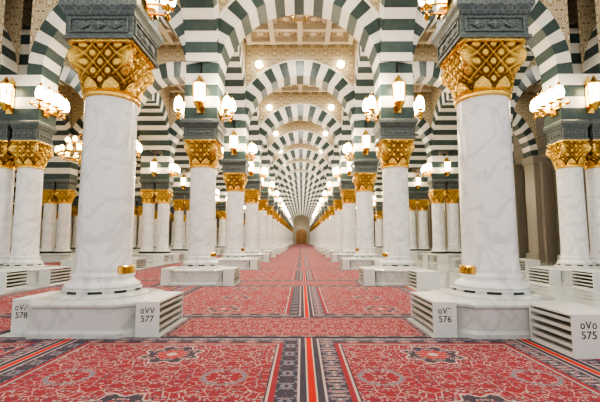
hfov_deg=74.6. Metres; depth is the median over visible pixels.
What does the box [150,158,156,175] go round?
wall lantern
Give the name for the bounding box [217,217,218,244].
column
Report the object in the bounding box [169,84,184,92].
ceiling panel
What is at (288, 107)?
arch
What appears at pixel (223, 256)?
vent
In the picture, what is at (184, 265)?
vent
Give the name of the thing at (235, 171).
column
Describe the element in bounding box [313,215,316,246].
column
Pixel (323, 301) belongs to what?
carpet
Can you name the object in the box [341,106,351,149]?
arch
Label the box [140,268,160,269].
carpet runner
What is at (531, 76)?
arch
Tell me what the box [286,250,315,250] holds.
carpet runner
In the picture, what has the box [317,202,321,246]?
column
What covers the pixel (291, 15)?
ceiling lamp
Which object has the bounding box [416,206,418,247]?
pilaster
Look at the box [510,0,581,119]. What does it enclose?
arch
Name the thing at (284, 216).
column
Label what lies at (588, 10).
arch
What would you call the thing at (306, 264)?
carpet
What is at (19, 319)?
shoe shelf
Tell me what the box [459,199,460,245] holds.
pilaster
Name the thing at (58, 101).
wall lamp
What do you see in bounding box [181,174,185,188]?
wall lantern
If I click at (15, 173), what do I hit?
column
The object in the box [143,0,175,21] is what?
wall lamp
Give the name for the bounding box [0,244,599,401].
floor
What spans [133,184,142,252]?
column
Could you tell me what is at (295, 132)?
arch
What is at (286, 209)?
column
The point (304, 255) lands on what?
carpet
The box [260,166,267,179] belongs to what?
wall lamp
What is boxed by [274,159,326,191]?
arch
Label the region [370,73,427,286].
column
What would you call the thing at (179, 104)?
wall lamp
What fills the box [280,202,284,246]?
column
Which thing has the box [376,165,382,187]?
arch
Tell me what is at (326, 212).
column
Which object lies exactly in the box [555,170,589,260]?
pilaster
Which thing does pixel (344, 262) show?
shoe shelf
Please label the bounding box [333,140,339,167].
arch
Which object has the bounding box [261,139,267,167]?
arch
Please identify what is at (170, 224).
wall
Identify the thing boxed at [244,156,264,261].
column
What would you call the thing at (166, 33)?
ceiling panel
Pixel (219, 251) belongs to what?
shoe shelf
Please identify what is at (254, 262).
shoe shelf
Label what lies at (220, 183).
arch
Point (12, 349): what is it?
carpet
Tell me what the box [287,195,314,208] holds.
arch
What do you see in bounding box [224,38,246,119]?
arch
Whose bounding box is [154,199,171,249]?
column
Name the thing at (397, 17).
arch
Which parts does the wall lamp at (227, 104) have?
glass, glass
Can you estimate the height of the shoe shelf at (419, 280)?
0.480 m
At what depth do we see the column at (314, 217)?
77.65 m
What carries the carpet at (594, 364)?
on the floor
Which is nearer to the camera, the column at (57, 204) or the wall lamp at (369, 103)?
the wall lamp at (369, 103)
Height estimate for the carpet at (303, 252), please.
0.012 m
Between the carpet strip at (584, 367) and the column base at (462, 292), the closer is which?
the carpet strip at (584, 367)
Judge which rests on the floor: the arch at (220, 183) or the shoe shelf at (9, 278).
the shoe shelf at (9, 278)
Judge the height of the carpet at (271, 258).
0.012 m
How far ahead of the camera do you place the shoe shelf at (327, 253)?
29.25 m
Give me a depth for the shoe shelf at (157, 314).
5.51 m
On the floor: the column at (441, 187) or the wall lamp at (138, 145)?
the column at (441, 187)
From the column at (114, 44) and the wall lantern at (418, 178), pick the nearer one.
the column at (114, 44)
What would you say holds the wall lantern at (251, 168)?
attached to the column at (252, 194)
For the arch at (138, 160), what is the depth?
35.83 m
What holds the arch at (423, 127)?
on the column at (441, 187)
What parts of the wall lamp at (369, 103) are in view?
glass, glass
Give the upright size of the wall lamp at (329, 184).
0.890 m
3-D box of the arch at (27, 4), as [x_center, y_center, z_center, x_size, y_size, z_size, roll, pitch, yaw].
[-8.914,-5.880,15.889,1.768,3.890,4.970,0,-6,0]
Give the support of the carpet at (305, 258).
on the floor
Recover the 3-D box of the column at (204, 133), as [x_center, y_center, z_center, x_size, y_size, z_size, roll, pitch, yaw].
[-3.027,-0.686,12.339,1.600,6.434,1.600,0,-6,0]
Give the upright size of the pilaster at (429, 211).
6.436 m
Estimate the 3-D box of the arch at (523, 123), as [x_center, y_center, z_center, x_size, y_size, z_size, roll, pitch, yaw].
[11.976,-4.838,24.738,5.208,4.238,0.874,0,-6,0]
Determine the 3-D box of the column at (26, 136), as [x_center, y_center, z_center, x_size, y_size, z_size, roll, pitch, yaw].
[-8.927,-0.684,12.365,2.640,6.434,1.600,0,-6,0]
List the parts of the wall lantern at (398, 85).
lantern glass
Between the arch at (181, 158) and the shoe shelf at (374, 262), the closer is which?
the shoe shelf at (374, 262)
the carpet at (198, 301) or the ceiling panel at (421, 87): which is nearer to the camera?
the carpet at (198, 301)
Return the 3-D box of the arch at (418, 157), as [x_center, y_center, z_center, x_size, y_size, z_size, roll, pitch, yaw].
[8.939,-4.717,27.754,1.768,3.890,4.970,0,-6,0]
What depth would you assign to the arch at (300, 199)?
78.07 m
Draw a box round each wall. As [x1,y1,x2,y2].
[40,214,185,244]
[293,215,309,243]
[512,89,560,254]
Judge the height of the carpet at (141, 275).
0.012 m
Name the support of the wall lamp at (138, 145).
attached to the column
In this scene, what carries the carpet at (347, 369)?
on the floor
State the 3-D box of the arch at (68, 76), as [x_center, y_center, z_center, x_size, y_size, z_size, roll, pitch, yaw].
[-11.950,-5.413,18.871,5.208,4.238,0.874,0,-6,0]
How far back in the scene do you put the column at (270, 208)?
35.84 m
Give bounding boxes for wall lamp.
[29,83,69,119]
[136,140,141,157]
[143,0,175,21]
[167,162,179,177]
[174,93,184,119]
[218,93,235,123]
[246,140,256,160]
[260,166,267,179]
[268,180,274,190]
[274,190,278,199]
[323,190,327,198]
[327,180,332,191]
[333,166,340,178]
[343,140,353,159]
[362,92,379,123]
[414,92,424,119]
[418,0,449,20]
[421,161,433,176]
[530,81,569,119]
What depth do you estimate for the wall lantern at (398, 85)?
11.69 m
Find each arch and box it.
[0,0,23,74]
[18,0,79,80]
[27,0,202,84]
[52,84,72,149]
[58,58,84,103]
[62,152,80,179]
[64,92,152,158]
[135,152,140,179]
[137,45,234,127]
[137,86,170,149]
[153,135,189,167]
[162,92,250,157]
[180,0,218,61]
[202,0,395,85]
[216,158,222,177]
[216,167,225,187]
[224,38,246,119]
[235,44,364,133]
[248,105,259,149]
[255,92,344,157]
[261,121,333,173]
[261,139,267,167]
[269,143,331,183]
[269,159,273,179]
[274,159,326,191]
[278,170,323,197]
[282,178,319,201]
[285,185,317,205]
[286,190,315,208]
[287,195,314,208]
[289,198,313,210]
[289,202,312,214]
[290,204,311,216]
[291,207,311,217]
[291,209,311,219]
[292,210,310,220]
[324,173,326,187]
[328,160,331,179]
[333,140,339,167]
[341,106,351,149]
[349,92,438,157]
[353,38,374,119]
[365,44,452,127]
[374,181,379,191]
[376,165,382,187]
[379,0,417,61]
[396,0,572,83]
[409,131,447,167]
[431,86,457,149]
[448,92,537,158]
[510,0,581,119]
[511,58,540,127]
[577,0,599,73]
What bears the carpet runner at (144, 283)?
on the floor
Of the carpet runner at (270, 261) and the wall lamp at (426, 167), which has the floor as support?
the carpet runner at (270, 261)
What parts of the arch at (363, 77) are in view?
arch moulding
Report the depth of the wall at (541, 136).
24.78 m
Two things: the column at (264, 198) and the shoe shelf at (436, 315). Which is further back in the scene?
the column at (264, 198)
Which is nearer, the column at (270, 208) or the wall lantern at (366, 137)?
the wall lantern at (366, 137)
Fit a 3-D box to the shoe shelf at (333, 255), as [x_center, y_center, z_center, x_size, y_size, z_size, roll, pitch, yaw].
[2.055,3.431,23.820,0.320,0.480,1.100,0,-6,0]
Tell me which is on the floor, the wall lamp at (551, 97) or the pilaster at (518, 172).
the pilaster at (518, 172)
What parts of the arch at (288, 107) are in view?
arch moulding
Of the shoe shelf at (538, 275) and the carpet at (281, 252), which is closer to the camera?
the shoe shelf at (538, 275)
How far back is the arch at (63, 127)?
23.96 m
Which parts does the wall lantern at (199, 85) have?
lantern glass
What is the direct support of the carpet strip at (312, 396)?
on the floor
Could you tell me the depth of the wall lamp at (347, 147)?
18.37 m
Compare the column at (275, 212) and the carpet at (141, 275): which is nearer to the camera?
the carpet at (141, 275)
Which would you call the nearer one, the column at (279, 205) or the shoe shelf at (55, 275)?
the shoe shelf at (55, 275)
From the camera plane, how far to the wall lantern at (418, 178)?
29.65 m
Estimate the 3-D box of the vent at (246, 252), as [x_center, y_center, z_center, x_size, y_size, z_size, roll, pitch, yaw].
[-2.974,3.137,24.022,1.340,0.125,1.340,0,-6,0]
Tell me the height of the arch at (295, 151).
4.238 m
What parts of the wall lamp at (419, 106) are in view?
glass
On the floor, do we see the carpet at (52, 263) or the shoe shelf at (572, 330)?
the carpet at (52, 263)
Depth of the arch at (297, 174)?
48.22 m
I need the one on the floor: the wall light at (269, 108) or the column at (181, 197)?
the column at (181, 197)
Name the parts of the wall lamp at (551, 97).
glass, glass, glass, glass, glass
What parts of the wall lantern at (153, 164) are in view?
lantern glass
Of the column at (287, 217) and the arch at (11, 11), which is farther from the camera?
the column at (287, 217)
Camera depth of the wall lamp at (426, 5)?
6.64 m
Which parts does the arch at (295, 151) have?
arch moulding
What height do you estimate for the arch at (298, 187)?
4.238 m
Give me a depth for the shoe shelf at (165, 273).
11.61 m
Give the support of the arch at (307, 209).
on the column
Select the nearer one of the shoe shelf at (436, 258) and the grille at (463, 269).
the grille at (463, 269)
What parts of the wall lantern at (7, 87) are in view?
lantern glass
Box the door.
[296,229,306,243]
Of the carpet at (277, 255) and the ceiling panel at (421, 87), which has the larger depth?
the carpet at (277, 255)
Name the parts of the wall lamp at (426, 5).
glass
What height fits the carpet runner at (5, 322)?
0.012 m
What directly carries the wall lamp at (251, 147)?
attached to the column at (235, 171)
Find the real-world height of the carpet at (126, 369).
0.012 m
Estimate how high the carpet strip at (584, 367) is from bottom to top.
0.012 m
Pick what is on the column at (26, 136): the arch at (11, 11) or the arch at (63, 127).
the arch at (11, 11)
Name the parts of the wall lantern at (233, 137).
lantern glass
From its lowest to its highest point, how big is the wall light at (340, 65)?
0.400 m
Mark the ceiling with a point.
(303, 17)
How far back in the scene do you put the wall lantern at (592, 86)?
11.80 m
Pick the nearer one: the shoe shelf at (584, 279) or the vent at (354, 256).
the shoe shelf at (584, 279)
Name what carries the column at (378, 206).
on the floor
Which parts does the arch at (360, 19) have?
arch moulding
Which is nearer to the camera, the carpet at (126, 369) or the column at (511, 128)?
the carpet at (126, 369)
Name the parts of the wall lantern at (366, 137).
lantern glass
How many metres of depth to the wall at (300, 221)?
125.02 m
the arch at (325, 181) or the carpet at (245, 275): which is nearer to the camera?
the carpet at (245, 275)
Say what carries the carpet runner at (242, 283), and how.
on the floor
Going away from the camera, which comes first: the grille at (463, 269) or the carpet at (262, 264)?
the grille at (463, 269)
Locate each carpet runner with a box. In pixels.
[0,317,10,334]
[54,281,160,285]
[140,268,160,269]
[161,317,431,337]
[235,281,362,285]
[258,268,341,269]
[270,261,330,261]
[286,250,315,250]
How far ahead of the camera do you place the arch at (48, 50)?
12.43 m
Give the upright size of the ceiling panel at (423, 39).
0.280 m
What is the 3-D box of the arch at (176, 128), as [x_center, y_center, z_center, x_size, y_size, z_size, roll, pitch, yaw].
[-5.734,-4.830,24.815,5.424,4.238,0.874,0,-6,0]
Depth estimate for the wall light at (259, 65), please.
18.21 m
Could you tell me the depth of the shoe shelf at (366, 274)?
11.34 m
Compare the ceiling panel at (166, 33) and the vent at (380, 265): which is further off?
the ceiling panel at (166, 33)
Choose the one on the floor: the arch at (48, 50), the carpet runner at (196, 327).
the carpet runner at (196, 327)
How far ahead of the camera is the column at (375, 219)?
47.83 m
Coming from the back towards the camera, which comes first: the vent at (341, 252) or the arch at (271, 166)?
the arch at (271, 166)
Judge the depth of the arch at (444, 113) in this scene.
23.64 m
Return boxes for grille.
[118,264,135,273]
[458,265,475,273]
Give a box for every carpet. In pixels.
[0,286,190,316]
[0,337,64,366]
[0,337,306,401]
[44,262,60,265]
[134,270,160,280]
[150,262,182,267]
[183,286,303,316]
[240,270,302,280]
[260,262,302,267]
[270,257,301,260]
[276,254,301,256]
[281,252,301,253]
[303,252,320,253]
[303,254,324,256]
[304,257,330,260]
[304,262,339,267]
[305,270,358,280]
[307,286,414,317]
[312,338,599,401]
[526,339,599,371]
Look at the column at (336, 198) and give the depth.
29.84 m
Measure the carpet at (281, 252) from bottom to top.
0.012 m
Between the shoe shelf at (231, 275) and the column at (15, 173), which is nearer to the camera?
the shoe shelf at (231, 275)
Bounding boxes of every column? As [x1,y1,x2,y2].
[0,75,61,285]
[10,173,43,251]
[10,184,14,250]
[22,0,163,338]
[39,156,77,261]
[39,204,58,249]
[70,184,79,252]
[133,156,177,261]
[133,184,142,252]
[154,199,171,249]
[168,73,228,285]
[169,198,185,247]
[170,173,190,252]
[215,192,226,251]
[217,128,251,269]
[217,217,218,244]
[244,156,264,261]
[244,209,244,245]
[258,172,270,256]
[267,184,275,250]
[272,196,279,248]
[277,198,282,247]
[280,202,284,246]
[282,206,286,245]
[284,209,287,245]
[286,217,288,246]
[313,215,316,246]
[313,217,315,245]
[314,213,317,247]
[316,209,319,245]
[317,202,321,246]
[319,197,324,247]
[322,195,328,248]
[325,186,334,250]
[330,173,342,257]
[336,156,355,261]
[348,128,381,269]
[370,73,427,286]
[373,208,376,246]
[374,192,382,251]
[408,172,430,252]
[423,156,460,261]
[429,0,566,338]
[511,128,527,258]
[539,74,599,286]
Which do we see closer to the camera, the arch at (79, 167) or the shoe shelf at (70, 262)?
the shoe shelf at (70, 262)
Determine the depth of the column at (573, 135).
12.03 m
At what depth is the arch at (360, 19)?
12.41 m
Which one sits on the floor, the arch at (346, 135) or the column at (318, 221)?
the column at (318, 221)
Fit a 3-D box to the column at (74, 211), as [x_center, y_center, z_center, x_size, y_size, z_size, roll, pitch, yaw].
[-20.922,1.663,36.303,2.640,6.434,1.600,0,-6,0]
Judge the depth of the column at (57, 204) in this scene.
42.03 m
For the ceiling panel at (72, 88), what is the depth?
24.28 m
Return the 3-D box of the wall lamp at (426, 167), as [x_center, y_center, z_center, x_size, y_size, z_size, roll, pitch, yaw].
[7.797,-1.921,24.320,0.472,0.890,1.520,0,-6,0]
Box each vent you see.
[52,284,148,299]
[179,263,222,267]
[220,255,248,258]
[244,251,260,253]
[340,251,355,253]
[351,255,379,258]
[375,263,419,268]
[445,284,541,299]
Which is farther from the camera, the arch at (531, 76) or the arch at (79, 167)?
the arch at (79, 167)
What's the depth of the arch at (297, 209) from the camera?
101.95 m
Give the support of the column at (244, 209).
on the floor
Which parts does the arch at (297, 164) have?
arch moulding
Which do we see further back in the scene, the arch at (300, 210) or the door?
the door
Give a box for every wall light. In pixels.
[255,60,263,69]
[266,105,272,111]
[328,105,333,110]
[336,60,344,69]
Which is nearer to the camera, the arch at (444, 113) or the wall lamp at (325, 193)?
the arch at (444, 113)
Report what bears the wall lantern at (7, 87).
attached to the column at (26, 136)
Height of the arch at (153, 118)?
3.890 m
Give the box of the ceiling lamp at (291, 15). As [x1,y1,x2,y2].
[291,15,307,20]
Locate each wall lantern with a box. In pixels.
[0,76,15,113]
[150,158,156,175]
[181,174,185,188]
[192,75,205,112]
[229,130,237,154]
[248,158,253,175]
[347,158,351,175]
[362,130,370,154]
[392,74,405,112]
[416,174,420,188]
[444,158,450,175]
[584,75,599,112]
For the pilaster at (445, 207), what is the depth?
38.67 m
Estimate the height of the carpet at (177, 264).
0.012 m
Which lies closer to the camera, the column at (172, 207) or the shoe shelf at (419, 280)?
the shoe shelf at (419, 280)
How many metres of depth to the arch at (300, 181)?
54.20 m
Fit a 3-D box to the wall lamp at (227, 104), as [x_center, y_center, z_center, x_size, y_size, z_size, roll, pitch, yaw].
[-2.279,-2.924,12.555,0.472,0.890,0.870,0,-6,0]
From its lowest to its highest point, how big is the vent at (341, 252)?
0.125 m
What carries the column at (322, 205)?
on the floor
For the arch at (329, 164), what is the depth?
35.88 m
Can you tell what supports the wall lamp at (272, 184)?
attached to the column at (264, 198)
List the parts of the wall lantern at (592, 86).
lantern glass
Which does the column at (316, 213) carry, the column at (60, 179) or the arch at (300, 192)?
the arch at (300, 192)
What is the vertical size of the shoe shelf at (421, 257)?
0.480 m
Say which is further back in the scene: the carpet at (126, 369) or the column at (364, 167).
the column at (364, 167)
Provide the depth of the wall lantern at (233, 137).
17.69 m
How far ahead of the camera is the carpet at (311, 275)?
14.55 m
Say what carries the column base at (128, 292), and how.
attached to the column at (114, 44)
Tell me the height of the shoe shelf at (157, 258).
0.480 m
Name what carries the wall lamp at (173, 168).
attached to the column at (159, 187)
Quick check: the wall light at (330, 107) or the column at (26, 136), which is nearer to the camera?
the column at (26, 136)
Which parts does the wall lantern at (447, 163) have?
lantern glass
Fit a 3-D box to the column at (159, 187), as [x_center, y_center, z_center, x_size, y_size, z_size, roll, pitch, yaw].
[-8.874,0.487,24.307,2.640,6.434,1.600,0,-6,0]
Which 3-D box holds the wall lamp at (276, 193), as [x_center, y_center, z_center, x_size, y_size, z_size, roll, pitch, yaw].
[-2.174,-0.582,36.441,0.472,0.890,0.870,0,-6,0]
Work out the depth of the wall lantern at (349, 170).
23.62 m
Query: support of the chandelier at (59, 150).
hanging from the ceiling panel at (72, 88)
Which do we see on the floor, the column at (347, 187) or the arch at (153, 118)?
the column at (347, 187)
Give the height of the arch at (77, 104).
4.238 m
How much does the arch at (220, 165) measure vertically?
4.238 m
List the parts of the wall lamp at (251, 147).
glass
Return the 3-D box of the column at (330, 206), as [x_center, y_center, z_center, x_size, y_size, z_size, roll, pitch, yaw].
[3.078,1.653,36.198,1.600,6.434,1.600,0,-6,0]
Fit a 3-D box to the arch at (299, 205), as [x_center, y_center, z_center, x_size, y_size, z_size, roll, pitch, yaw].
[0.314,1.607,90.474,5.990,4.238,1.040,0,-6,0]
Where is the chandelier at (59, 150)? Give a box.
[55,133,82,166]
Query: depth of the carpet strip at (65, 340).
4.50 m
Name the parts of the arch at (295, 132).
arch moulding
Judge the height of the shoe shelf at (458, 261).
0.480 m
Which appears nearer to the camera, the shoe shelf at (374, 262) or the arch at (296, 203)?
the shoe shelf at (374, 262)
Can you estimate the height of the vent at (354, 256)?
0.125 m
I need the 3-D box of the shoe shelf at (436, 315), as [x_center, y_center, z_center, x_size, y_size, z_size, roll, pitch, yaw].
[1.976,1.674,5.905,0.320,0.480,1.103,0,-6,0]
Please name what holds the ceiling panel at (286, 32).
attached to the ceiling
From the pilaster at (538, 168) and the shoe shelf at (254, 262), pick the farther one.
the pilaster at (538, 168)
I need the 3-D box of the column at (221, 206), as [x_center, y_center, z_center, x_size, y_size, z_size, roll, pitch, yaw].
[-8.796,2.244,42.221,2.640,6.434,1.600,0,-6,0]
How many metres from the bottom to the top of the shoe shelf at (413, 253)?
0.480 m
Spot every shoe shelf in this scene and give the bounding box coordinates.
[0,269,28,289]
[10,291,60,332]
[38,266,71,285]
[61,259,74,271]
[132,258,145,269]
[135,291,182,336]
[153,254,168,262]
[161,267,174,284]
[173,253,183,261]
[217,249,222,254]
[223,267,239,285]
[250,258,259,269]
[263,253,269,261]
[271,251,275,256]
[325,251,329,257]
[331,253,336,261]
[340,258,349,269]
[358,267,374,285]
[371,259,381,265]
[408,270,440,290]
[410,251,416,257]
[411,292,457,337]
[417,253,427,261]
[432,254,447,262]
[454,258,461,268]
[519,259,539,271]
[528,267,560,285]
[529,303,599,358]
[571,270,599,290]
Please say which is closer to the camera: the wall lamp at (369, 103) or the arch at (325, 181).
the wall lamp at (369, 103)
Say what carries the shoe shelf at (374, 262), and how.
on the floor
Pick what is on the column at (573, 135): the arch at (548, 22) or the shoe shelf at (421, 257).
the arch at (548, 22)
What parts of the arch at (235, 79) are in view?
arch moulding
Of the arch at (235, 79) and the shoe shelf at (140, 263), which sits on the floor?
the shoe shelf at (140, 263)
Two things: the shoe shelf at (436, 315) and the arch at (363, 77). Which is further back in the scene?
the arch at (363, 77)
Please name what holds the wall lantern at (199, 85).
attached to the column at (204, 133)
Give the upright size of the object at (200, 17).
3.890 m
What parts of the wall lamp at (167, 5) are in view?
glass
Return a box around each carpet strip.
[0,339,72,370]
[303,286,309,316]
[305,338,317,401]
[519,339,599,376]
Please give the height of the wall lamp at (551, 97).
0.890 m
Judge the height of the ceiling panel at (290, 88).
0.280 m
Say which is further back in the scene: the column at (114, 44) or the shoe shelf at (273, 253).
the shoe shelf at (273, 253)
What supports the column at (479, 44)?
on the floor
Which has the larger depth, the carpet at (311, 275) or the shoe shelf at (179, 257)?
the shoe shelf at (179, 257)
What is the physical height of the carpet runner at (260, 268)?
0.012 m
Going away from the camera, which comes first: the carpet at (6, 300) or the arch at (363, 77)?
the carpet at (6, 300)
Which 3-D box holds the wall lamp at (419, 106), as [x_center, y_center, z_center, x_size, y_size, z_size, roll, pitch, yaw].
[3.721,-2.926,12.529,0.472,0.890,0.870,0,-6,0]
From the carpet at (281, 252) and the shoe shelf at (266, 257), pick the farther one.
the carpet at (281, 252)
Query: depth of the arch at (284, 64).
18.45 m
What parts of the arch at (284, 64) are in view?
arch moulding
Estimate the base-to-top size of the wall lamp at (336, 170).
0.890 m
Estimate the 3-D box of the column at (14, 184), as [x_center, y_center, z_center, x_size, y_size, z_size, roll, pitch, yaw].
[-26.922,1.666,36.329,2.640,6.434,1.600,0,-6,0]
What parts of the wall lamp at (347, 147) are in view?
glass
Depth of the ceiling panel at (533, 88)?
24.11 m
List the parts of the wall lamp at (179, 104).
glass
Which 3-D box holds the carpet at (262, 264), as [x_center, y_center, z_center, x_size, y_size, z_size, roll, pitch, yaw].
[-1.407,3.387,20.976,3.080,0.012,4.560,0,-6,0]
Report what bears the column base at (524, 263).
on the floor
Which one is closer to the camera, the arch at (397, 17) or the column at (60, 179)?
the arch at (397, 17)
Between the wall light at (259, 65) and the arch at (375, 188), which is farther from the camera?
the arch at (375, 188)
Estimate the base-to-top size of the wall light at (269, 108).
0.400 m
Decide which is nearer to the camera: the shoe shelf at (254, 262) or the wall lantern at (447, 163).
the shoe shelf at (254, 262)
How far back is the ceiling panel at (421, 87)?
24.12 m
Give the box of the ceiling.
[171,16,540,93]
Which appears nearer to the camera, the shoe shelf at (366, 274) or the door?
the shoe shelf at (366, 274)
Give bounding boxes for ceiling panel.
[60,84,76,91]
[158,21,181,44]
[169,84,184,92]
[245,15,353,44]
[273,84,326,91]
[413,83,431,91]
[417,23,436,43]
[524,83,541,91]
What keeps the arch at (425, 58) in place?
on the column at (511, 128)
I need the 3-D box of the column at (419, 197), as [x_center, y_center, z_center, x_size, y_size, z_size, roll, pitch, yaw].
[8.952,1.065,30.201,2.640,6.434,1.600,0,-6,0]
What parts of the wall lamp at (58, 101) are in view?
glass, glass, glass, glass, glass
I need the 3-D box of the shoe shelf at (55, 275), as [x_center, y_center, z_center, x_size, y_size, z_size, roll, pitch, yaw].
[-7.417,2.269,11.968,0.320,0.480,1.100,0,-6,0]
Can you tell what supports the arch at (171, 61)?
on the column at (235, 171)
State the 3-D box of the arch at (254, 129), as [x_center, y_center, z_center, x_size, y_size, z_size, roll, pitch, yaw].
[-2.987,-5.298,21.834,1.018,3.890,4.970,0,-6,0]
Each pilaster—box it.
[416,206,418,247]
[427,198,432,249]
[444,199,447,249]
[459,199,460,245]
[513,165,527,257]
[522,155,556,261]
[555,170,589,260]
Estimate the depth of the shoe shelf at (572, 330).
4.62 m
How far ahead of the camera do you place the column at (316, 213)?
65.69 m
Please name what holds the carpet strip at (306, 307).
on the floor

